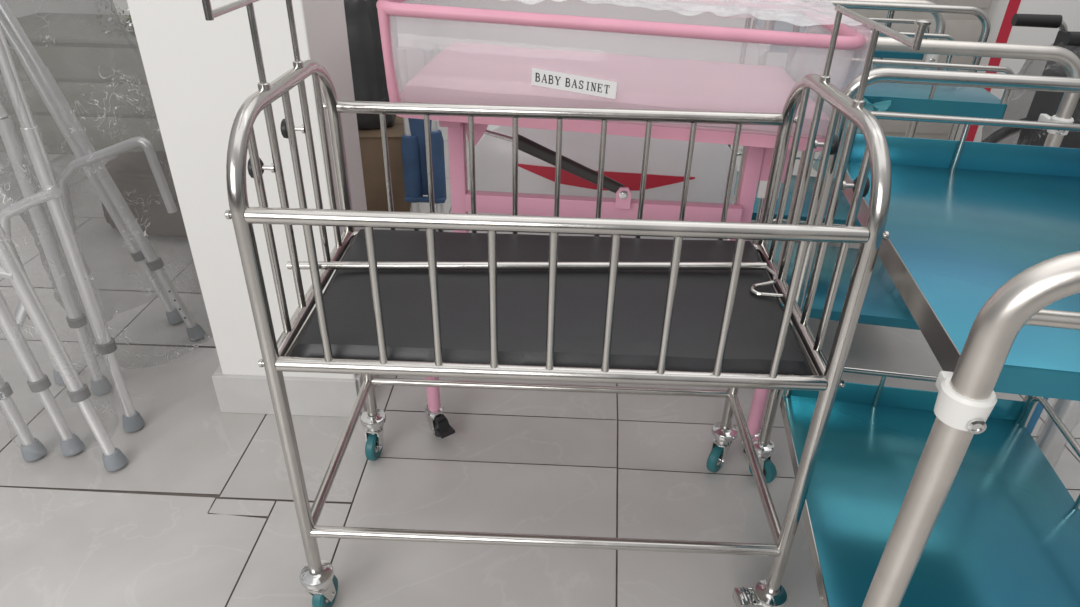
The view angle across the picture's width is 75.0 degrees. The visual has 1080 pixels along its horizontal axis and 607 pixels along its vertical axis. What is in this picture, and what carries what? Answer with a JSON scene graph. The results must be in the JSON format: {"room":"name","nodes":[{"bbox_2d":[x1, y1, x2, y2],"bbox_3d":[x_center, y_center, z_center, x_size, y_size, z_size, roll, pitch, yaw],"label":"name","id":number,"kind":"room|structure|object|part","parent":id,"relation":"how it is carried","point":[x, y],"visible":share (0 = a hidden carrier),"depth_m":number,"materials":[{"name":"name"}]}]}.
{"room":"medical equipment store","nodes":[
{"label":"medical equipment store","id":0,"kind":"room"},
{"bbox_2d":[127,0,366,378],"bbox_3d":[-0.632,-1.025,1.307,0.353,2.900,0.287,2,30,1],"label":"wall pillar","id":1,"kind":"structure","parent":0,"point":[200,72],"depth_m":1.54,"materials":[{"name":"paint"}]},
{"bbox_2d":[212,365,379,417],"bbox_3d":[-0.666,0.172,2.011,0.389,0.122,0.311,2,30,1],"label":"baseboard","id":2,"kind":"structure","parent":1,"relation":"attached to","point":[307,396],"depth_m":1.87,"materials":[{"name":"tile"}]},
{"bbox_2d":[5,0,816,97],"bbox_3d":[0.175,-2.490,3.828,10.100,2.900,0.130,2,30,1],"label":"wall","id":3,"kind":"structure","parent":0,"point":[415,34],"depth_m":4.27,"materials":[{"name":"paint"}]},
{"bbox_2d":[0,121,1079,606],"bbox_3d":[0.007,0.551,1.514,9.936,0.001,6.948,2,30,1],"label":"floor","id":4,"kind":"structure","parent":0,"point":[59,548],"depth_m":1.70,"materials":[{"name":"tile"}]},
{"bbox_2d":[0,23,144,471],"bbox_3d":[-1.201,-0.124,1.503,0.423,1.126,0.273,2,30,1],"label":"frame","id":5,"kind":"object","parent":4,"relation":"on","point":[32,449],"visible":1,"depth_m":1.60,"materials":[{"name":"metal"}]},
{"bbox_3d":[-1.289,0.024,1.559,0.116,0.753,0.032,11,32,15],"label":"leg","id":6,"kind":"part","parent":5,"relation":"part of","materials":[{"name":"metal"}]},
{"bbox_3d":[-1.093,-0.444,1.339,0.026,0.307,0.163,26,38,35],"label":"handle frame","id":7,"kind":"part","parent":5,"relation":"part of","materials":[{"name":"metal"}]},
{"bbox_3d":[-1.206,0.016,1.576,0.114,0.753,0.032,10,32,14],"label":"leg","id":8,"kind":"part","parent":5,"relation":"part of","materials":[{"name":"metal"}]},
{"bbox_3d":[-1.092,0.039,1.542,0.148,0.755,0.066,2,30,1],"label":"leg","id":9,"kind":"part","parent":5,"relation":"part of","materials":[{"name":"metal"}]},
{"bbox_3d":[-1.057,-0.030,1.641,0.032,0.770,0.031,2,30,1],"label":"leg","id":10,"kind":"part","parent":5,"relation":"part of","materials":[{"name":"metal"}]},
{"bbox_2d":[0,13,164,154],"bbox_3d":[-2.222,-1.191,3.808,1.240,0.585,0.700,2,30,1],"label":"base cabinet","id":11,"kind":"object","parent":4,"relation":"on","point":[94,49],"visible":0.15,"depth_m":3.51,"materials":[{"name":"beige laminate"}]},
{"bbox_3d":[-2.230,-1.171,3.429,1.170,0.155,0.014,2,30,1],"label":"drawer","id":12,"kind":"part","parent":11,"relation":"part of","materials":[{"name":"beige laminate"}]},
{"bbox_3d":[-2.233,-1.025,3.515,1.170,0.155,0.014,2,30,1],"label":"drawer","id":13,"kind":"part","parent":11,"relation":"part of","materials":[{"name":"beige laminate"}]},
{"bbox_3d":[-2.237,-0.878,3.602,1.170,0.155,0.014,2,30,1],"label":"drawer","id":14,"kind":"part","parent":11,"relation":"part of","materials":[{"name":"beige laminate"}]},
{"bbox_2d":[97,0,134,35],"bbox_3d":[-1.940,-1.428,3.421,0.477,0.223,0.260,2,30,1],"label":"heap","id":15,"kind":"object","parent":11,"relation":"on","point":[127,23],"visible":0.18,"depth_m":3.43,"materials":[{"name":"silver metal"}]},
{"bbox_2d":[0,0,210,394],"bbox_3d":[-1.252,-0.363,1.896,0.616,1.141,0.542,2,30,1],"label":"frame","id":16,"kind":"object","parent":4,"relation":"on","point":[90,160],"visible":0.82,"depth_m":1.89,"materials":[{"name":"metal"}]},
{"bbox_3d":[-1.296,-0.538,1.509,0.231,0.277,0.038,6,31,8],"label":"handle frame","id":17,"kind":"part","parent":16,"relation":"part of","materials":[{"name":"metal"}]},
{"bbox_3d":[-1.364,-0.744,1.778,0.204,0.277,0.080,27,39,37],"label":"handle frame","id":18,"kind":"part","parent":16,"relation":"part of","materials":[{"name":"metal"}]},
{"bbox_3d":[-1.345,-0.115,1.793,0.031,0.752,0.069,-5,31,-11],"label":"leg","id":19,"kind":"part","parent":16,"relation":"part of","materials":[{"name":"metal"}]},
{"bbox_3d":[-1.211,-0.095,1.765,0.047,0.751,0.048,2,30,1],"label":"leg","id":20,"kind":"part","parent":16,"relation":"part of","materials":[{"name":"metal"}]},
{"bbox_3d":[-1.284,-0.309,2.086,0.231,0.798,0.032,2,30,1],"label":"leg","id":21,"kind":"part","parent":16,"relation":"part of","materials":[{"name":"metal"}]},
{"bbox_3d":[-1.185,-0.261,2.009,0.244,0.799,0.031,2,30,1],"label":"leg","id":22,"kind":"part","parent":16,"relation":"part of","materials":[{"name":"metal"}]},
{"bbox_2d":[101,151,186,236],"bbox_3d":[-1.498,-0.447,2.846,0.550,0.302,0.302,8,31,11],"label":"cloth bag","id":23,"kind":"object","parent":4,"relation":"on","point":[130,171],"visible":0.35,"depth_m":2.73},
{"bbox_2d":[358,115,410,211],"bbox_3d":[-0.823,-0.627,3.141,0.480,0.345,0.348,-2,31,-5],"label":"cardboard box","id":24,"kind":"object","parent":4,"relation":"on","point":[371,148],"visible":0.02,"depth_m":3.00,"materials":[{"name":"brown cardboard"}]},
{"bbox_2d":[344,0,398,129],"bbox_3d":[-0.809,-1.093,2.877,0.440,0.725,0.271,-2,31,-5],"label":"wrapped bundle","id":25,"kind":"object","parent":24,"relation":"on","point":[362,21],"visible":0.31,"depth_m":2.82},
{"bbox_2d":[397,48,446,231],"bbox_3d":[-0.461,-0.622,2.777,0.173,0.721,0.089,2,30,1],"label":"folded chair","id":26,"kind":"object","parent":4,"relation":"on","point":[413,146],"visible":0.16,"depth_m":2.78,"materials":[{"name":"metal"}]},
{"bbox_3d":[-0.513,-0.646,2.774,0.035,0.677,0.080,-13,34,-24],"label":"leg","id":27,"kind":"part","parent":26,"relation":"part of","materials":[{"name":"metal"}]},
{"bbox_3d":[-0.413,-0.643,2.772,0.035,0.677,0.080,-13,34,-24],"label":"leg","id":28,"kind":"part","parent":26,"relation":"part of","materials":[{"name":"metal"}]},
{"bbox_2d":[202,0,930,606],"bbox_3d":[0.021,0.023,1.298,0.950,1.130,0.517,2,30,1],"label":"crib","id":29,"kind":"object","parent":4,"relation":"on","point":[674,326],"visible":0.98,"depth_m":1.16,"materials":[{"name":"metal"}]},
{"bbox_3d":[-0.401,-0.380,1.007,0.018,0.158,0.298,2,30,1],"label":"canopy rod","id":30,"kind":"part","parent":29,"relation":"part of","materials":[{"name":"metal"}]},
{"bbox_3d":[-0.440,-0.211,1.091,0.020,0.035,0.033,2,30,1],"label":"clamp knob","id":31,"kind":"part","parent":29,"relation":"part of","materials":[{"name":"black plastic"}]},
{"bbox_3d":[-0.435,-0.301,1.213,0.020,0.035,0.033,2,30,1],"label":"clamp knob","id":32,"kind":"part","parent":29,"relation":"part of","materials":[{"name":"black plastic"}]},
{"bbox_3d":[-0.409,0.020,1.313,0.025,0.866,0.479,2,30,1],"label":"frame","id":33,"kind":"part","parent":29,"relation":"part of","materials":[{"name":"metal"}]},
{"bbox_3d":[-0.408,-0.027,1.285,0.022,0.035,0.456,2,30,1],"label":"rail","id":34,"kind":"part","parent":29,"relation":"part of","materials":[{"name":"metal"}]},
{"bbox_3d":[-0.415,0.299,1.478,0.020,0.021,0.455,2,30,1],"label":"shelf rail","id":35,"kind":"part","parent":29,"relation":"part of","materials":[{"name":"metal"}]},
{"bbox_2d":[287,261,782,297],"bbox_3d":[-0.013,-0.059,1.286,0.892,0.023,0.103,2,30,1],"label":"rod","id":36,"kind":"object","parent":29,"relation":"on","point":[304,265],"visible":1,"depth_m":1.29,"materials":[{"name":"metal"}]},
{"bbox_3d":[0.007,0.429,1.274,0.844,0.021,0.021,2,30,1],"label":"shelf rail","id":37,"kind":"part","parent":29,"relation":"part of","materials":[{"name":"metal"}]},
{"bbox_3d":[0.022,0.199,1.665,0.844,0.017,0.017,2,30,1],"label":"shelf rail","id":38,"kind":"part","parent":29,"relation":"part of","materials":[{"name":"metal"}]},
{"bbox_3d":[0.022,-0.021,1.273,0.828,0.048,0.426,2,30,1],"label":"mattress","id":39,"kind":"part","parent":29,"relation":"part of","materials":[{"name":"black leather"}]},
{"bbox_3d":[0.014,0.108,1.084,0.840,0.024,0.023,2,30,1],"label":"mattress rail","id":40,"kind":"part","parent":29,"relation":"part of","materials":[{"name":"metal"}]},
{"bbox_3d":[0.022,0.002,1.286,0.844,0.006,0.439,2,30,1],"label":"panel","id":41,"kind":"part","parent":29,"relation":"part of","materials":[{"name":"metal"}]},
{"bbox_3d":[0.030,-0.130,1.472,0.840,0.021,0.021,2,30,1],"label":"mattress rail","id":42,"kind":"part","parent":29,"relation":"part of","materials":[{"name":"metal"}]},
{"bbox_3d":[0.019,-0.107,0.958,0.840,0.023,0.023,2,30,1],"label":"rail","id":43,"kind":"part","parent":29,"relation":"part of","materials":[{"name":"metal"}]},
{"bbox_3d":[0.035,-0.361,1.336,0.840,0.023,0.023,2,30,1],"label":"rail","id":44,"kind":"part","parent":29,"relation":"part of","materials":[{"name":"metal"}]},
{"bbox_3d":[0.444,0.329,1.462,0.020,0.021,0.455,2,30,1],"label":"shelf rail","id":45,"kind":"part","parent":29,"relation":"part of","materials":[{"name":"metal"}]},
{"bbox_3d":[0.452,0.002,1.269,0.022,0.035,0.456,2,30,1],"label":"rail","id":46,"kind":"part","parent":29,"relation":"part of","materials":[{"name":"metal"}]},
{"bbox_3d":[0.451,0.049,1.297,0.025,0.866,0.479,2,30,1],"label":"frame","id":47,"kind":"part","parent":29,"relation":"part of","materials":[{"name":"metal"}]},
{"bbox_3d":[0.495,-0.270,1.196,0.020,0.035,0.033,2,30,1],"label":"clamp knob","id":48,"kind":"part","parent":29,"relation":"part of","materials":[{"name":"black plastic"}]},
{"bbox_3d":[0.489,-0.179,1.073,0.020,0.035,0.033,2,30,1],"label":"clamp knob","id":49,"kind":"part","parent":29,"relation":"part of","materials":[{"name":"black plastic"}]},
{"bbox_3d":[0.459,-0.345,0.994,0.018,0.146,0.298,2,30,1],"label":"canopy rod","id":50,"kind":"part","parent":29,"relation":"part of","materials":[{"name":"metal"}]},
{"bbox_2d":[468,125,736,239],"bbox_3d":[0.194,-0.345,2.353,0.830,0.700,0.344,2,30,1],"label":"machine housing","id":51,"kind":"object","parent":4,"relation":"on","point":[667,158],"visible":0.3,"depth_m":2.13,"materials":[{"name":"white plastic"}]},
{"bbox_2d":[376,0,872,452],"bbox_3d":[0.155,-0.232,1.789,1.009,1.076,0.652,4,31,4],"label":"bassinet","id":52,"kind":"object","parent":4,"relation":"on","point":[462,72],"visible":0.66,"depth_m":1.51,"materials":[{"name":"pink plastic"}]},
{"bbox_3d":[-0.204,-0.229,1.800,0.038,0.535,0.034,4,31,4],"label":"post","id":53,"kind":"part","parent":52,"relation":"part of","materials":[{"name":"pink metal"}]},
{"bbox_3d":[-0.094,-0.393,1.653,0.072,0.029,0.011,2,30,1],"label":"piston rod","id":54,"kind":"part","parent":52,"relation":"part of","materials":[{"name":"silver metal"}]},
{"bbox_2d":[395,89,825,150],"bbox_3d":[0.162,-0.491,1.695,0.931,0.064,0.465,4,31,4],"label":"tub","id":55,"kind":"object","parent":52,"relation":"in","point":[751,135],"depth_m":1.49,"materials":[{"name":"plastic"}]},
{"bbox_3d":[0.176,-0.526,1.673,0.896,0.086,0.441,4,31,4],"label":"mattress","id":56,"kind":"part","parent":52,"relation":"part of","materials":[{"name":"pink fabric"}]},
{"bbox_3d":[0.511,-0.194,1.793,0.038,0.510,0.034,4,31,4],"label":"post","id":57,"kind":"part","parent":52,"relation":"part of","materials":[{"name":"pink metal"}]},
{"bbox_3d":[0.567,-0.363,1.688,0.066,0.150,0.012,4,31,4],"label":"pivot plate","id":58,"kind":"part","parent":52,"relation":"part of","materials":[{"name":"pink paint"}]},
{"bbox_2d":[726,0,945,239],"bbox_3d":[1.037,-0.680,2.684,0.614,0.976,0.619,6,31,7],"label":"trolley","id":59,"kind":"object","parent":4,"relation":"on","point":[843,206],"visible":0.24,"depth_m":2.56,"materials":[{"name":"metal"}]},
{"bbox_2d":[733,153,860,225],"bbox_3d":[1.033,-0.463,2.819,0.554,0.114,0.518,2,30,1],"label":"tray","id":60,"kind":"object","parent":59,"relation":"on","point":[843,206],"depth_m":2.75,"materials":[{"name":"metal"}]},
{"bbox_3d":[1.082,-0.864,2.898,0.550,0.876,0.022,6,31,7],"label":"frame","id":61,"kind":"part","parent":59,"relation":"part of","materials":[{"name":"metal"}]},
{"bbox_2d":[752,10,929,59],"bbox_3d":[1.045,-0.990,2.509,0.554,0.120,0.518,2,30,1],"label":"tray","id":62,"kind":"object","parent":59,"relation":"on","point":[774,25],"depth_m":2.33,"materials":[{"name":"metal"}]},
{"bbox_2d":[826,0,991,139],"bbox_3d":[1.955,-1.533,3.653,0.730,1.500,0.042,2,30,1],"label":"slatted panel","id":63,"kind":"object","parent":4,"relation":"on","point":[963,27],"visible":0.18,"depth_m":3.69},
{"bbox_2d":[749,68,1079,606],"bbox_3d":[0.740,0.216,1.141,0.610,0.984,0.803,6,31,7],"label":"trolley","id":64,"kind":"object","parent":4,"relation":"on","point":[946,497],"visible":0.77,"depth_m":1.19,"materials":[{"name":"metal"}]},
{"bbox_3d":[0.802,-0.013,1.433,0.549,0.884,0.025,6,31,7],"label":"frame","id":65,"kind":"part","parent":64,"relation":"part of","materials":[{"name":"metal"}]},
{"bbox_2d":[780,366,1079,606],"bbox_3d":[0.740,0.363,1.256,0.582,0.124,0.717,2,30,1],"label":"tray","id":66,"kind":"object","parent":64,"relation":"on","point":[1005,532],"depth_m":1.30,"materials":[{"name":"metal"}]},
{"bbox_2d":[842,111,1079,400],"bbox_3d":[0.751,-0.104,0.981,0.582,0.130,0.717,2,30,1],"label":"tray","id":67,"kind":"object","parent":64,"relation":"on","point":[965,218],"depth_m":1.03,"materials":[{"name":"metal"}]},
{"bbox_3d":[0.684,0.352,0.813,0.561,0.880,0.037,6,31,7],"label":"push handle","id":68,"kind":"part","parent":64,"relation":"part of","materials":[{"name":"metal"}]},
{"bbox_3d":[0.693,0.052,0.652,0.529,0.055,0.019,6,31,7],"label":"rail","id":69,"kind":"part","parent":64,"relation":"part of","materials":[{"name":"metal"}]},
{"bbox_2d":[752,0,1079,329],"bbox_3d":[0.975,-0.310,2.053,0.616,0.976,0.669,7,31,9],"label":"trolley","id":70,"kind":"object","parent":4,"relation":"on","point":[883,304],"visible":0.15,"depth_m":1.78,"materials":[{"name":"metal"}]},
{"bbox_2d":[766,219,919,329],"bbox_3d":[0.944,-0.109,2.214,0.493,0.114,0.521,2,30,1],"label":"tray","id":71,"kind":"object","parent":70,"relation":"on","point":[883,304],"depth_m":2.13,"materials":[{"name":"metal"}]},
{"bbox_3d":[1.034,-0.505,2.287,0.552,0.876,0.022,7,31,9],"label":"frame","id":72,"kind":"part","parent":70,"relation":"part of","materials":[{"name":"metal"}]},
{"bbox_2d":[797,30,1013,118],"bbox_3d":[0.956,-0.636,1.903,0.493,0.120,0.521,2,30,1],"label":"tray","id":73,"kind":"object","parent":70,"relation":"on","point":[976,102],"depth_m":1.73,"materials":[{"name":"metal"}]},
{"bbox_2d":[955,0,1079,143],"bbox_3d":[2.664,-1.640,3.666,0.620,1.700,0.404,2,30,1],"label":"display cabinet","id":74,"kind":"object","parent":4,"relation":"on","point":[1000,13],"visible":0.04,"depth_m":3.62,"materials":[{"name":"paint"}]},
{"bbox_2d":[981,14,1079,148],"bbox_3d":[1.893,-0.429,2.339,0.830,0.924,0.692,5,31,6],"label":"wheelchair","id":75,"kind":"object","parent":4,"relation":"on","point":[1043,102],"visible":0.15,"depth_m":2.29,"materials":[{"name":"black plastic"}]},
{"bbox_3d":[1.678,-0.617,2.263,0.022,0.440,0.360,5,31,6],"label":"panel","id":76,"kind":"part","parent":75,"relation":"part of","materials":[{"name":"black fabric"}]},
{"bbox_2d":[1026,397,1047,433],"bbox_3d":[1.217,0.144,1.662,0.040,0.600,0.039,2,30,1],"label":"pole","id":77,"kind":"object","parent":4,"relation":"on","point":[1039,408],"visible":0.02,"depth_m":1.72,"materials":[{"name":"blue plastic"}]},
{"bbox_2d":[1036,399,1079,465],"bbox_3d":[1.289,0.141,1.649,0.070,0.620,0.068,2,30,1],"label":"pole","id":78,"kind":"object","parent":4,"relation":"on","point":[1051,440],"visible":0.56,"depth_m":1.73,"materials":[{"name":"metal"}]}
]}

